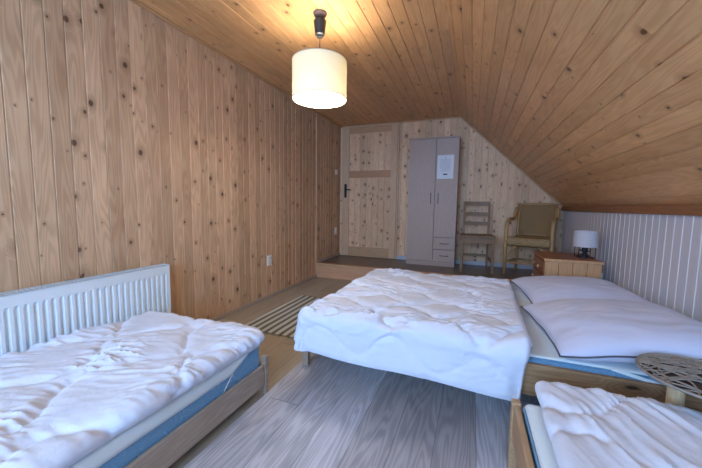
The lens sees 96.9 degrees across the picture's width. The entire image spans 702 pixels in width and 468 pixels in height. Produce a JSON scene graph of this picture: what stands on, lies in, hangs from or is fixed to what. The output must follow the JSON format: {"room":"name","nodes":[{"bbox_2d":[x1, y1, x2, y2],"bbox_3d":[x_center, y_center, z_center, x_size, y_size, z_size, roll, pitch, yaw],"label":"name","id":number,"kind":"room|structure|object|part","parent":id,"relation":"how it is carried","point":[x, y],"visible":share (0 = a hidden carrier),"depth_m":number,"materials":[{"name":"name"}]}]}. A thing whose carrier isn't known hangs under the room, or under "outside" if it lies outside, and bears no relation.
{"room":"attic bedroom","nodes":[
{"label":"attic bedroom","id":0,"kind":"room"},
{"bbox_2d":[0,0,340,319],"bbox_3d":[-1.320,-0.327,2.131,0.004,2.330,6.350,3,6,21],"label":"wall","id":1,"kind":"structure","parent":0,"point":[127,142],"depth_m":2.06,"materials":[{"name":"brown wood"}]},
{"bbox_2d":[0,264,170,355],"bbox_3d":[-1.543,0.551,1.515,0.096,0.585,1.405,3,6,21],"label":"radiator","id":2,"kind":"object","parent":1,"relation":"attached to","point":[28,318],"visible":0.66,"depth_m":1.64,"materials":[{"name":"white metal"}]},
{"bbox_2d":[0,264,168,296],"bbox_3d":[-1.526,0.264,1.483,0.066,0.006,1.405,3,6,21],"label":"grille","id":3,"kind":"object","parent":2,"relation":"attached to","point":[98,278],"depth_m":1.66,"materials":[{"name":"grey metal"}]},
{"bbox_2d":[130,0,341,127],"bbox_3d":[-1.288,-1.447,2.034,0.022,0.022,6.270,3,6,21],"label":"trim","id":4,"kind":"structure","parent":1,"relation":"attached to","point":[136,2],"depth_m":2.45,"materials":[{"name":"brown wood"}]},
{"bbox_2d":[211,275,316,320],"bbox_3d":[-1.474,0.799,1.851,0.014,0.032,5.440,3,6,21],"label":"baseboard","id":5,"kind":"structure","parent":1,"relation":"attached to","point":[314,276],"depth_m":3.18,"materials":[{"name":"brown wood"}]},
{"bbox_2d":[267,255,271,265],"bbox_3d":[-0.874,0.283,3.338,0.014,0.112,0.070,3,6,21],"label":"wall socket","id":6,"kind":"object","parent":1,"relation":"attached to","point":[269,257],"visible":1,"depth_m":3.33,"materials":[{"name":"white plastic"}]},
{"bbox_2d":[316,113,317,262],"bbox_3d":[-0.471,-0.617,4.268,0.010,2.055,0.024,3,6,21],"label":"trim","id":7,"kind":"structure","parent":1,"relation":"attached to","point":[316,113],"depth_m":4.24,"materials":[{"name":"brown wood"}]},
{"bbox_2d":[318,253,339,261],"bbox_3d":[-0.323,0.354,4.771,0.014,0.035,0.770,3,6,21],"label":"baseboard","id":8,"kind":"structure","parent":1,"relation":"attached to","point":[337,254],"depth_m":4.71,"materials":[{"name":"brown wood"}]},
{"bbox_2d":[316,262,512,282],"bbox_3d":[0.957,0.486,3.828,3.090,0.029,0.075,3,6,21],"label":"trim","id":9,"kind":"structure","parent":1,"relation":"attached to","point":[317,263],"depth_m":4.09,"materials":[{"name":"brown wood"}]},
{"bbox_2d":[168,277,351,467],"bbox_3d":[0.004,0.876,1.414,3.190,0.001,5.790,3,6,21],"label":"floor","id":10,"kind":"structure","parent":0,"point":[283,358],"depth_m":2.22,"materials":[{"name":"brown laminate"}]},
{"bbox_2d":[124,354,268,467],"bbox_3d":[-1.242,0.803,0.879,0.924,0.207,2.053,3,6,21],"label":"bed","id":11,"kind":"object","parent":10,"relation":"on","point":[169,449],"visible":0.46,"depth_m":1.26,"materials":[{"name":"brown wood"}]},
{"bbox_2d":[99,346,259,467],"bbox_3d":[-1.230,0.718,0.883,0.876,0.174,1.959,3,6,21],"label":"mattress","id":12,"kind":"object","parent":11,"relation":"on","point":[250,363],"visible":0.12,"depth_m":1.18,"materials":[{"name":"blue fabric"}]},
{"bbox_2d":[68,344,259,467],"bbox_3d":[-1.212,0.680,0.898,0.868,0.114,1.930,3,6,21],"label":"protector","id":13,"kind":"object","parent":12,"relation":"on","point":[104,453],"visible":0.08,"depth_m":1.07,"materials":[{"name":"fabric"}]},
{"bbox_2d":[0,311,264,467],"bbox_3d":[-1.203,0.581,0.884,0.917,0.104,1.988,3,6,21],"label":"duvet","id":14,"kind":"object","parent":13,"relation":"on","point":[64,397],"visible":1,"depth_m":1.15,"materials":[{"name":"white fabric"}]},
{"bbox_3d":[-0.459,0.744,1.656,0.030,0.207,0.032,3,6,21],"label":"post","id":15,"kind":"part","parent":11,"relation":"part of","materials":[{"name":"brown wood"}]},
{"bbox_2d":[243,295,322,338],"bbox_3d":[-0.432,0.733,2.873,0.648,0.008,1.055,3,6,21],"label":"striped rug","id":16,"kind":"object","parent":10,"relation":"on","point":[282,320],"visible":0.49,"depth_m":2.72,"materials":[{"name":"beige fabric"}]},
{"bbox_2d":[532,251,603,278],"bbox_3d":[1.870,0.484,2.777,0.429,0.588,0.510,3,6,21],"label":"nightstand","id":17,"kind":"object","parent":10,"relation":"on","point":[545,263],"visible":0.44,"depth_m":2.56,"materials":[{"name":"brown wood"}]},
{"bbox_3d":[1.706,0.394,2.835,0.016,0.115,0.456,3,6,21],"label":"drawer","id":18,"kind":"part","parent":17,"relation":"part of","materials":[{"name":"brown wood"}]},
{"bbox_3d":[1.708,0.272,2.824,0.016,0.115,0.456,3,6,21],"label":"drawer","id":19,"kind":"part","parent":17,"relation":"part of","materials":[{"name":"brown wood"}]},
{"bbox_2d":[572,230,598,258],"bbox_3d":[2.009,0.086,2.668,0.176,0.226,0.176,3,6,21],"label":"table lamp","id":20,"kind":"object","parent":17,"relation":"on","point":[586,239],"visible":1,"depth_m":2.61,"materials":[{"name":"white fabric"}]},
{"bbox_2d":[579,247,589,256],"bbox_3d":[2.008,0.153,2.674,0.078,0.090,0.064,4,6,33],"label":"lamp base","id":21,"kind":"object","parent":20,"relation":"attached to","point":[584,250],"depth_m":2.66,"materials":[{"name":"black plastic"}]},
{"bbox_3d":[2.008,0.146,2.674,0.121,0.106,0.121,3,6,21],"label":"wire frame","id":22,"kind":"part","parent":20,"relation":"part of","materials":[{"name":"black plastic"}]},
{"bbox_3d":[2.010,0.041,2.664,0.176,0.135,0.176,3,6,21],"label":"lamp shade","id":23,"kind":"part","parent":20,"relation":"part of","materials":[{"name":"white fabric"}]},
{"bbox_2d":[138,0,460,125],"bbox_3d":[-0.481,-1.421,1.721,1.854,0.005,6.370,3,6,21],"label":"ceiling","id":24,"kind":"structure","parent":0,"point":[398,54],"depth_m":2.40,"materials":[{"name":"brown wood"}]},
{"bbox_2d":[292,9,346,108],"bbox_3d":[-0.206,-1.168,2.056,0.362,0.550,0.362,3,6,21],"label":"pendant lamp","id":25,"kind":"object","parent":24,"relation":"hanging from","point":[319,75],"visible":1,"depth_m":1.94,"materials":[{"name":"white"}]},
{"bbox_3d":[-0.208,-1.016,2.070,0.360,0.245,0.360,3,6,21],"label":"lamp shade","id":26,"kind":"part","parent":25,"relation":"part of","materials":[{"name":"white fabric"}]},
{"bbox_2d":[293,91,345,107],"bbox_3d":[-0.210,-0.902,2.080,0.352,0.003,0.352,3,6,21],"label":"diffuser","id":27,"kind":"object","parent":25,"relation":"attached to","point":[311,99],"depth_m":2.07,"materials":[{"name":"white plastic"}]},
{"bbox_2d":[316,265,372,280],"bbox_3d":[0.953,0.586,3.829,3.090,0.170,0.030,3,6,21],"label":"step","id":28,"kind":"structure","parent":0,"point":[343,273],"depth_m":4.24,"materials":[{"name":"brown wood"}]},
{"bbox_2d":[184,352,540,467],"bbox_3d":[0.161,0.969,0.396,2.055,0.003,3.900,3,6,21],"label":"floor","id":29,"kind":"structure","parent":0,"point":[327,412],"depth_m":1.42,"materials":[{"name":"grey wood"}]},
{"bbox_2d":[302,351,701,411],"bbox_3d":[0.842,0.645,2.102,2.015,0.360,1.496,3,6,21],"label":"double bed","id":30,"kind":"object","parent":29,"relation":"on","point":[534,372],"visible":0.08,"depth_m":1.24,"materials":[{"name":"brown wood"}]},
{"bbox_3d":[-0.280,0.733,1.952,0.040,0.180,0.035,3,6,21],"label":"leg","id":31,"kind":"part","parent":30,"relation":"part of","materials":[{"name":"brown wood"}]},
{"bbox_2d":[528,357,662,383],"bbox_3d":[0.873,0.543,2.079,1.896,0.156,1.441,3,6,21],"label":"mattress","id":32,"kind":"object","parent":30,"relation":"on","point":[531,359],"visible":0.02,"depth_m":1.28,"materials":[{"name":"blue fabric"}]},
{"bbox_2d":[511,283,663,384],"bbox_3d":[0.873,0.476,2.070,1.880,0.044,1.439,3,6,21],"label":"protector","id":33,"kind":"object","parent":32,"relation":"on","point":[542,347],"visible":0.03,"depth_m":1.37,"materials":[{"name":"fabric"}]},
{"bbox_2d":[294,268,532,400],"bbox_3d":[0.489,0.488,2.115,1.197,0.287,1.458,3,6,21],"label":"duvet","id":34,"kind":"object","parent":33,"relation":"on","point":[470,333],"visible":1,"depth_m":1.54,"materials":[{"name":"white fabric"}]},
{"bbox_2d":[510,276,650,303],"bbox_3d":[1.536,0.383,2.151,0.666,0.145,0.697,2,5,16],"label":"pillow","id":35,"kind":"object","parent":33,"relation":"on","point":[536,289],"visible":0.74,"depth_m":2.00,"materials":[{"name":"white fabric"}]},
{"bbox_2d":[520,299,701,362],"bbox_3d":[1.273,0.432,1.490,0.683,0.167,0.672,2,5,16],"label":"pillow","id":36,"kind":"object","parent":33,"relation":"on","point":[584,330],"visible":0.94,"depth_m":1.31,"materials":[{"name":"white fabric"}]},
{"bbox_3d":[0.616,0.612,1.395,1.930,0.137,0.024,3,6,21],"label":"rail","id":37,"kind":"part","parent":30,"relation":"part of","materials":[{"name":"brown wood"}]},
{"bbox_2d":[507,398,534,467],"bbox_3d":[0.656,0.846,0.089,0.906,0.312,1.979,3,6,21],"label":"bed","id":38,"kind":"object","parent":29,"relation":"on","point":[519,451],"visible":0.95,"depth_m":1.04,"materials":[{"name":"brown wood"}]},
{"bbox_3d":[0.600,0.756,1.146,0.032,0.299,0.034,3,6,21],"label":"post","id":39,"kind":"part","parent":38,"relation":"part of","materials":[{"name":"brown wood"}]},
{"bbox_2d":[523,407,540,467],"bbox_3d":[0.660,0.757,0.090,0.839,0.113,1.913,3,6,21],"label":"mattress","id":40,"kind":"object","parent":38,"relation":"on","point":[526,422],"visible":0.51,"depth_m":0.96,"materials":[{"name":"blue fabric"}]},
{"bbox_2d":[525,404,558,467],"bbox_3d":[0.666,0.703,0.100,0.824,0.022,1.888,3,6,21],"label":"protector","id":41,"kind":"object","parent":40,"relation":"on","point":[543,445],"visible":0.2,"depth_m":0.94,"materials":[{"name":"fabric"}]},
{"bbox_2d":[535,381,701,467],"bbox_3d":[0.696,0.645,0.111,0.828,0.089,1.950,3,6,21],"label":"duvet","id":42,"kind":"object","parent":41,"relation":"on","point":[588,427],"visible":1,"depth_m":0.88,"materials":[{"name":"white fabric"}]},
{"bbox_2d":[635,353,701,406],"bbox_3d":[1.130,0.690,1.015,0.336,0.468,0.336,3,6,21],"label":"side table","id":43,"kind":"object","parent":29,"relation":"on","point":[681,377],"visible":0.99,"depth_m":1.05,"materials":[{"name":"beige wicker"}]},
{"bbox_3d":[1.113,0.683,1.080,0.046,0.436,0.046,3,6,21],"label":"leg","id":44,"kind":"part","parent":43,"relation":"part of","materials":[{"name":"brown wood"}]},
{"bbox_2d":[321,255,532,278],"bbox_3d":[1.110,0.442,4.219,3.190,0.001,0.870,3,6,21],"label":"platform","id":45,"kind":"object","parent":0,"point":[473,270],"visible":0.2,"depth_m":4.16,"materials":[{"name":"laminate"}]},
{"bbox_2d":[406,136,460,266],"bbox_3d":[1.144,-0.438,4.348,0.659,1.730,0.334,3,6,21],"label":"wardrobe","id":46,"kind":"object","parent":45,"relation":"on","point":[432,201],"visible":1,"depth_m":4.22,"materials":[{"name":"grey wood"}]},
{"bbox_3d":[0.962,-0.456,4.274,0.359,1.647,0.017,3,6,21],"label":"door","id":47,"kind":"part","parent":46,"relation":"part of","materials":[{"name":"grey wood"}]},
{"bbox_3d":[1.254,0.296,4.224,0.284,0.160,0.017,3,6,21],"label":"drawer","id":48,"kind":"part","parent":46,"relation":"part of","materials":[{"name":"grey wood"}]},
{"bbox_3d":[1.257,0.131,4.209,0.284,0.160,0.017,3,6,21],"label":"drawer","id":49,"kind":"part","parent":46,"relation":"part of","materials":[{"name":"grey wood"}]},
{"bbox_2d":[437,155,453,178],"bbox_3d":[1.248,-0.887,4.115,0.210,0.310,0.002,3,6,21],"label":"paper notice","id":50,"kind":"object","parent":46,"relation":"attached to","point":[445,163],"visible":1,"depth_m":4.11,"materials":[{"name":"white paper"}]},
{"bbox_3d":[1.268,-0.607,4.142,0.284,1.314,0.017,3,6,21],"label":"door","id":51,"kind":"part","parent":46,"relation":"part of","materials":[{"name":"grey wood"}]},
{"bbox_2d":[460,201,495,273],"bbox_3d":[1.611,0.025,3.993,0.390,0.887,0.441,2,5,17],"label":"wooden chair","id":52,"kind":"object","parent":45,"relation":"on","point":[487,239],"visible":1,"depth_m":4.04,"materials":[{"name":"brown wood"}]},
{"bbox_3d":[1.380,0.258,3.883,0.030,0.435,0.035,2,5,17],"label":"leg","id":53,"kind":"part","parent":52,"relation":"part of","materials":[{"name":"brown wood"}]},
{"bbox_3d":[1.515,0.004,4.206,0.026,0.887,0.078,2,5,17],"label":"leg","id":54,"kind":"part","parent":52,"relation":"part of","materials":[{"name":"brown wood"}]},
{"bbox_3d":[1.553,0.083,3.815,0.330,0.070,0.018,2,5,17],"label":"seat rail","id":55,"kind":"part","parent":52,"relation":"part of","materials":[{"name":"brown wood"}]},
{"bbox_3d":[1.600,0.022,3.957,0.390,0.026,0.365,2,5,17],"label":"seat","id":56,"kind":"part","parent":52,"relation":"part of","materials":[{"name":"brown wood"}]},
{"bbox_3d":[1.811,0.017,4.115,0.026,0.887,0.078,2,5,17],"label":"leg","id":57,"kind":"part","parent":52,"relation":"part of","materials":[{"name":"brown wood"}]},
{"bbox_3d":[1.720,0.273,3.778,0.030,0.435,0.035,2,5,17],"label":"leg","id":58,"kind":"part","parent":52,"relation":"part of","materials":[{"name":"brown wood"}]},
{"bbox_2d":[502,203,560,273],"bbox_3d":[2.204,0.056,3.789,0.520,0.878,0.524,5,7,40],"label":"rattan armchair","id":59,"kind":"object","parent":45,"relation":"on","point":[536,222],"visible":0.98,"depth_m":3.84,"materials":[{"name":"wicker"}]},
{"bbox_3d":[2.015,0.069,3.928,0.046,0.823,0.464,5,7,41],"label":"arm and leg","id":60,"kind":"part","parent":59,"relation":"part of","materials":[{"name":"wicker"}]},
{"bbox_3d":[2.167,0.052,4.054,0.035,0.838,0.117,4,6,30],"label":"leg","id":61,"kind":"part","parent":59,"relation":"part of","materials":[{"name":"wicker"}]},
{"bbox_3d":[2.173,0.087,3.755,0.445,0.111,0.428,5,7,40],"label":"seat","id":62,"kind":"part","parent":59,"relation":"part of","materials":[{"name":"wicker"}]},
{"bbox_3d":[2.311,0.010,3.911,0.409,0.024,0.068,5,7,40],"label":"rail","id":63,"kind":"part","parent":59,"relation":"part of","materials":[{"name":"wicker"}]},
{"bbox_3d":[2.333,-0.184,3.916,0.385,0.389,0.118,5,7,40],"label":"backrest","id":64,"kind":"part","parent":59,"relation":"part of","materials":[{"name":"wicker"}]},
{"bbox_3d":[2.358,-0.373,3.926,0.430,0.043,0.066,5,7,40],"label":"rail","id":65,"kind":"part","parent":59,"relation":"part of","materials":[{"name":"wicker"}]},
{"bbox_3d":[2.370,0.101,3.629,0.046,0.823,0.464,5,7,39],"label":"arm and leg","id":66,"kind":"part","parent":59,"relation":"part of","materials":[{"name":"wicker"}]},
{"bbox_2d":[340,118,563,264],"bbox_3d":[1.264,-0.504,4.495,3.190,2.330,0.004,3,6,21],"label":"wall","id":67,"kind":"structure","parent":0,"point":[485,175],"depth_m":4.28,"materials":[{"name":"brown wood"}]},
{"bbox_2d":[341,122,399,258],"bbox_3d":[0.273,-0.650,4.818,0.917,2.043,0.094,3,6,21],"label":"door","id":68,"kind":"structure","parent":67,"relation":"in","point":[370,153],"depth_m":4.83,"materials":[{"name":"brown wood"}]},
{"bbox_3d":[-0.087,-0.689,4.966,0.040,0.215,0.006,3,6,21],"label":"lock plate","id":69,"kind":"part","parent":68,"relation":"part of","materials":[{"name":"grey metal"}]},
{"bbox_3d":[0.270,0.287,4.925,0.670,0.142,0.024,3,6,21],"label":"rail","id":70,"kind":"part","parent":68,"relation":"part of","materials":[{"name":"brown wood"}]},
{"bbox_3d":[0.287,-0.926,4.815,0.670,0.105,0.024,3,6,21],"label":"rail","id":71,"kind":"part","parent":68,"relation":"part of","materials":[{"name":"brown wood"}]},
{"bbox_3d":[0.283,-0.668,4.840,0.671,1.775,0.006,3,6,21],"label":"panel","id":72,"kind":"part","parent":68,"relation":"part of","materials":[{"name":"brown wood"}]},
{"bbox_3d":[0.296,-1.598,4.755,0.670,0.094,0.024,3,6,21],"label":"rail","id":73,"kind":"part","parent":68,"relation":"part of","materials":[{"name":"brown wood"}]},
{"bbox_2d":[342,116,460,127],"bbox_3d":[0.677,-1.654,4.617,1.804,0.020,0.015,3,6,21],"label":"trim","id":74,"kind":"structure","parent":67,"relation":"attached to","point":[459,116],"depth_m":4.49,"materials":[{"name":"brown wood"}]},
{"bbox_2d":[396,256,533,268],"bbox_3d":[1.693,0.407,4.395,2.135,0.055,0.014,3,6,21],"label":"baseboard","id":75,"kind":"structure","parent":67,"relation":"attached to","point":[520,266],"depth_m":4.31,"materials":[{"name":"grey"}]},
{"bbox_2d":[461,117,561,206],"bbox_3d":[2.100,-0.974,4.117,1.283,1.228,0.014,3,6,21],"label":"trim","id":76,"kind":"structure","parent":67,"relation":"attached to","point":[464,120],"depth_m":4.10,"materials":[{"name":"brown wood"}]},
{"bbox_2d":[446,0,701,205],"bbox_3d":[0.988,-0.717,1.206,1.325,1.267,6.370,3,6,21],"label":"ceiling","id":77,"kind":"structure","parent":0,"point":[598,102],"depth_m":1.59,"materials":[{"name":"brown wood"}]},
{"bbox_2d":[561,211,701,321],"bbox_3d":[1.553,0.427,1.071,0.003,1.100,6.350,3,6,21],"label":"wall","id":78,"kind":"structure","parent":0,"point":[657,258],"depth_m":1.99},
{"bbox_2d":[561,205,701,215],"bbox_3d":[1.549,-0.075,1.041,0.030,0.055,6.270,3,6,21],"label":"trim","id":79,"kind":"structure","parent":78,"relation":"attached to","point":[692,210],"depth_m":2.01,"materials":[{"name":"brown wood"}]}
]}

